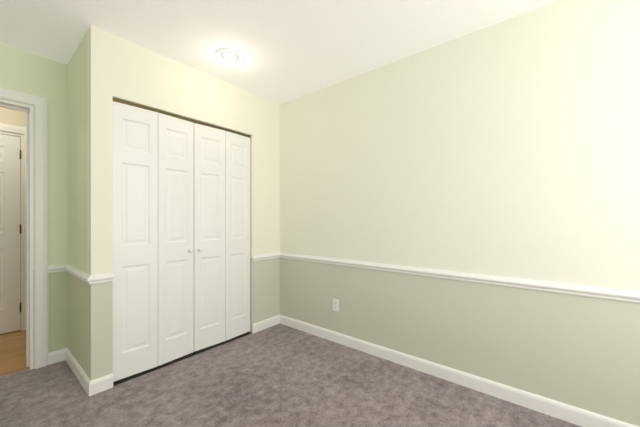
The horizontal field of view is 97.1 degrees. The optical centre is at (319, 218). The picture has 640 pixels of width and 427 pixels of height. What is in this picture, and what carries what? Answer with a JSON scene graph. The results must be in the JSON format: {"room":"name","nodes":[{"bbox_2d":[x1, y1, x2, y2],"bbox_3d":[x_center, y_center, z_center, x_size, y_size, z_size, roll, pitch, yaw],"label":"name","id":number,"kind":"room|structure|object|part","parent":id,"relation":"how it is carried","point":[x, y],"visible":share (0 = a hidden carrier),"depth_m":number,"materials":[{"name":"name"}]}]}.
{"room":"empty bedroom","nodes":[
{"label":"empty bedroom","id":0,"kind":"room"},
{"bbox_2d":[0,330,25,374],"bbox_3d":[-3.000,1.196,2.326,1.230,0.048,3.400,0,0,39],"label":"floor","id":1,"kind":"structure","parent":0,"point":[13,351],"depth_m":2.50,"materials":[{"name":"brown wood"}]},
{"bbox_2d":[0,107,25,329],"bbox_3d":[-3.457,-0.060,2.700,0.170,2.460,3.400,0,0,39],"label":"wall","id":2,"kind":"structure","parent":0,"point":[12,117],"depth_m":2.95,"materials":[{"name":"beige paint"}]},
{"bbox_2d":[0,134,19,333],"bbox_3d":[-3.406,0.152,2.662,0.035,2.020,0.803,0,0,39],"label":"hall door","id":3,"kind":"structure","parent":2,"relation":"in","point":[9,233],"depth_m":2.90,"materials":[{"name":"white paint"}]},
{"bbox_2d":[0,123,25,330],"bbox_3d":[-3.424,0.102,2.677,0.129,2.136,1.017,0,0,39],"label":"door frame","id":4,"kind":"structure","parent":2,"relation":"attached to","point":[21,234],"depth_m":2.97,"materials":[{"name":"white wood"}]},
{"bbox_2d":[0,43,66,368],"bbox_3d":[-2.458,-0.060,2.057,0.150,2.460,4.290,0,0,39],"label":"wall","id":5,"kind":"structure","parent":0,"point":[29,73],"depth_m":2.30,"materials":[{"name":"green paint"}]},
{"bbox_2d":[0,367,28,376],"bbox_3d":[-2.540,1.167,1.917,0.040,0.009,0.794,0,0,39],"label":"sill","id":6,"kind":"structure","parent":5,"relation":"attached to","point":[18,370],"depth_m":2.16,"materials":[{"name":"brown wood"}]},
{"bbox_2d":[0,87,48,369],"bbox_3d":[-2.559,0.102,1.933,0.188,2.136,1.002,0,0,39],"label":"door frame","id":7,"kind":"structure","parent":5,"relation":"attached to","point":[41,225],"depth_m":2.22,"materials":[{"name":"white wood"}]},
{"bbox_3d":[-2.559,0.145,1.933,0.152,2.050,0.830,0,0,39],"label":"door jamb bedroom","id":8,"kind":"part","parent":7,"relation":"part of","materials":[{"name":"white wood"}]},
{"bbox_2d":[67,32,86,374],"bbox_3d":[-1.825,-0.060,2.198,0.650,2.460,0.110,0,0,39],"label":"wall","id":9,"kind":"structure","parent":0,"point":[77,199],"depth_m":2.13,"materials":[{"name":"green paint"}]},
{"bbox_2d":[60,348,99,395],"bbox_3d":[-1.813,1.123,2.117,0.773,0.094,0.060,0,0,39],"label":"baseboard","id":10,"kind":"structure","parent":9,"relation":"attached to","point":[92,387],"depth_m":2.01,"materials":[{"name":"white wood"}]},
{"bbox_2d":[113,332,251,385],"bbox_3d":[-1.248,1.195,2.817,0.760,0.050,1.800,0,0,39],"label":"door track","id":11,"kind":"structure","parent":0,"point":[117,382],"depth_m":2.34,"materials":[{"name":"black metal"}]},
{"bbox_2d":[87,25,279,380],"bbox_3d":[-1.031,-0.060,2.569,0.110,2.460,1.690,0,0,39],"label":"wall","id":12,"kind":"structure","parent":0,"point":[122,69],"depth_m":2.18,"materials":[{"name":"beige paint"}]},
{"bbox_2d":[113,98,249,137],"bbox_3d":[-1.103,-0.847,2.460,0.028,0.024,1.186,0,0,39],"label":"door track","id":13,"kind":"object","parent":12,"relation":"attached to","point":[165,113],"visible":0.58,"depth_m":2.34,"materials":[{"name":"gold metal"}]},
{"bbox_2d":[113,101,249,381],"bbox_3d":[-1.086,0.160,2.446,0.076,1.985,1.180,0,0,39],"label":"bifold door","id":14,"kind":"structure","parent":13,"relation":"hanging from","point":[181,187],"depth_m":2.32,"materials":[{"name":"white paint"}]},
{"bbox_3d":[-1.073,0.270,2.435,0.043,0.034,0.120,0,0,39],"label":"closet bifold door knobs","id":15,"kind":"part","parent":14,"relation":"part of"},
{"bbox_2d":[252,315,279,332],"bbox_3d":[-0.581,1.123,3.021,0.013,0.094,0.340,0,0,39],"label":"baseboard","id":16,"kind":"structure","parent":12,"relation":"attached to","point":[256,327],"depth_m":3.01,"materials":[{"name":"white wood"}]},
{"bbox_2d":[0,0,557,103],"bbox_3d":[-0.988,-1.330,0.925,6.120,0.080,4.400,0,0,39],"label":"ceiling","id":17,"kind":"structure","parent":0,"point":[289,50],"depth_m":1.93,"materials":[{"name":"white paint"}]},
{"bbox_2d":[215,48,243,64],"bbox_3d":[-0.714,-1.274,2.238,0.220,0.031,0.220,0,0,39],"label":"recessed light","id":18,"kind":"object","parent":17,"relation":"in","point":[229,56],"visible":1,"depth_m":2.22,"materials":[{"name":"white glass"}]},
{"bbox_2d":[0,323,580,426],"bbox_3d":[-0.554,1.195,0.570,4.780,0.050,4.180,0,0,39],"label":"floor","id":19,"kind":"structure","parent":0,"point":[279,375],"depth_m":1.87,"materials":[{"name":"grey carpet"}]},
{"bbox_2d":[280,0,639,426],"bbox_3d":[0.808,-0.060,2.227,4.990,2.460,0.110,0,0,39],"label":"wall","id":20,"kind":"structure","parent":0,"point":[510,148],"depth_m":1.89,"materials":[{"name":"beige paint"}]},
{"bbox_2d":[333,299,338,311],"bbox_3d":[0.148,0.820,2.691,0.070,0.115,0.007,0,0,39],"label":"outlet","id":21,"kind":"object","parent":20,"relation":"attached to","point":[335,304],"visible":1,"depth_m":2.69,"materials":[{"name":"white plastic"}]},
{"bbox_2d":[280,315,637,426],"bbox_3d":[1.067,1.123,1.935,3.940,0.094,0.013,0,0,39],"label":"baseboard","id":22,"kind":"structure","parent":20,"relation":"attached to","point":[564,411],"depth_m":1.94,"materials":[{"name":"white wood"}]},
{"bbox_3d":[-1.851,-0.060,-1.141,4.840,2.460,0.110,0,0,39],"label":"wall","id":23,"kind":"structure","parent":0,"visible":0},
{"bbox_2d":[61,264,99,284],"bbox_3d":[-1.808,0.406,2.113,0.784,0.058,0.060,0,0,39],"label":"trim","id":24,"kind":"structure","parent":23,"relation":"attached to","point":[94,279],"depth_m":1.98,"materials":[{"name":"white wood"}]},
{"bbox_2d":[252,252,279,261],"bbox_3d":[-0.577,0.406,3.018,0.024,0.058,0.340,0,0,39],"label":"trim","id":25,"kind":"structure","parent":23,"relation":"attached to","point":[273,255],"depth_m":3.01,"materials":[{"name":"white wood"}]},
{"bbox_2d":[280,253,639,302],"bbox_3d":[1.064,0.406,1.931,3.940,0.058,0.024,0,0,39],"label":"trim","id":26,"kind":"structure","parent":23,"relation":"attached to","point":[608,293],"depth_m":1.87,"materials":[{"name":"white wood"}]}
]}

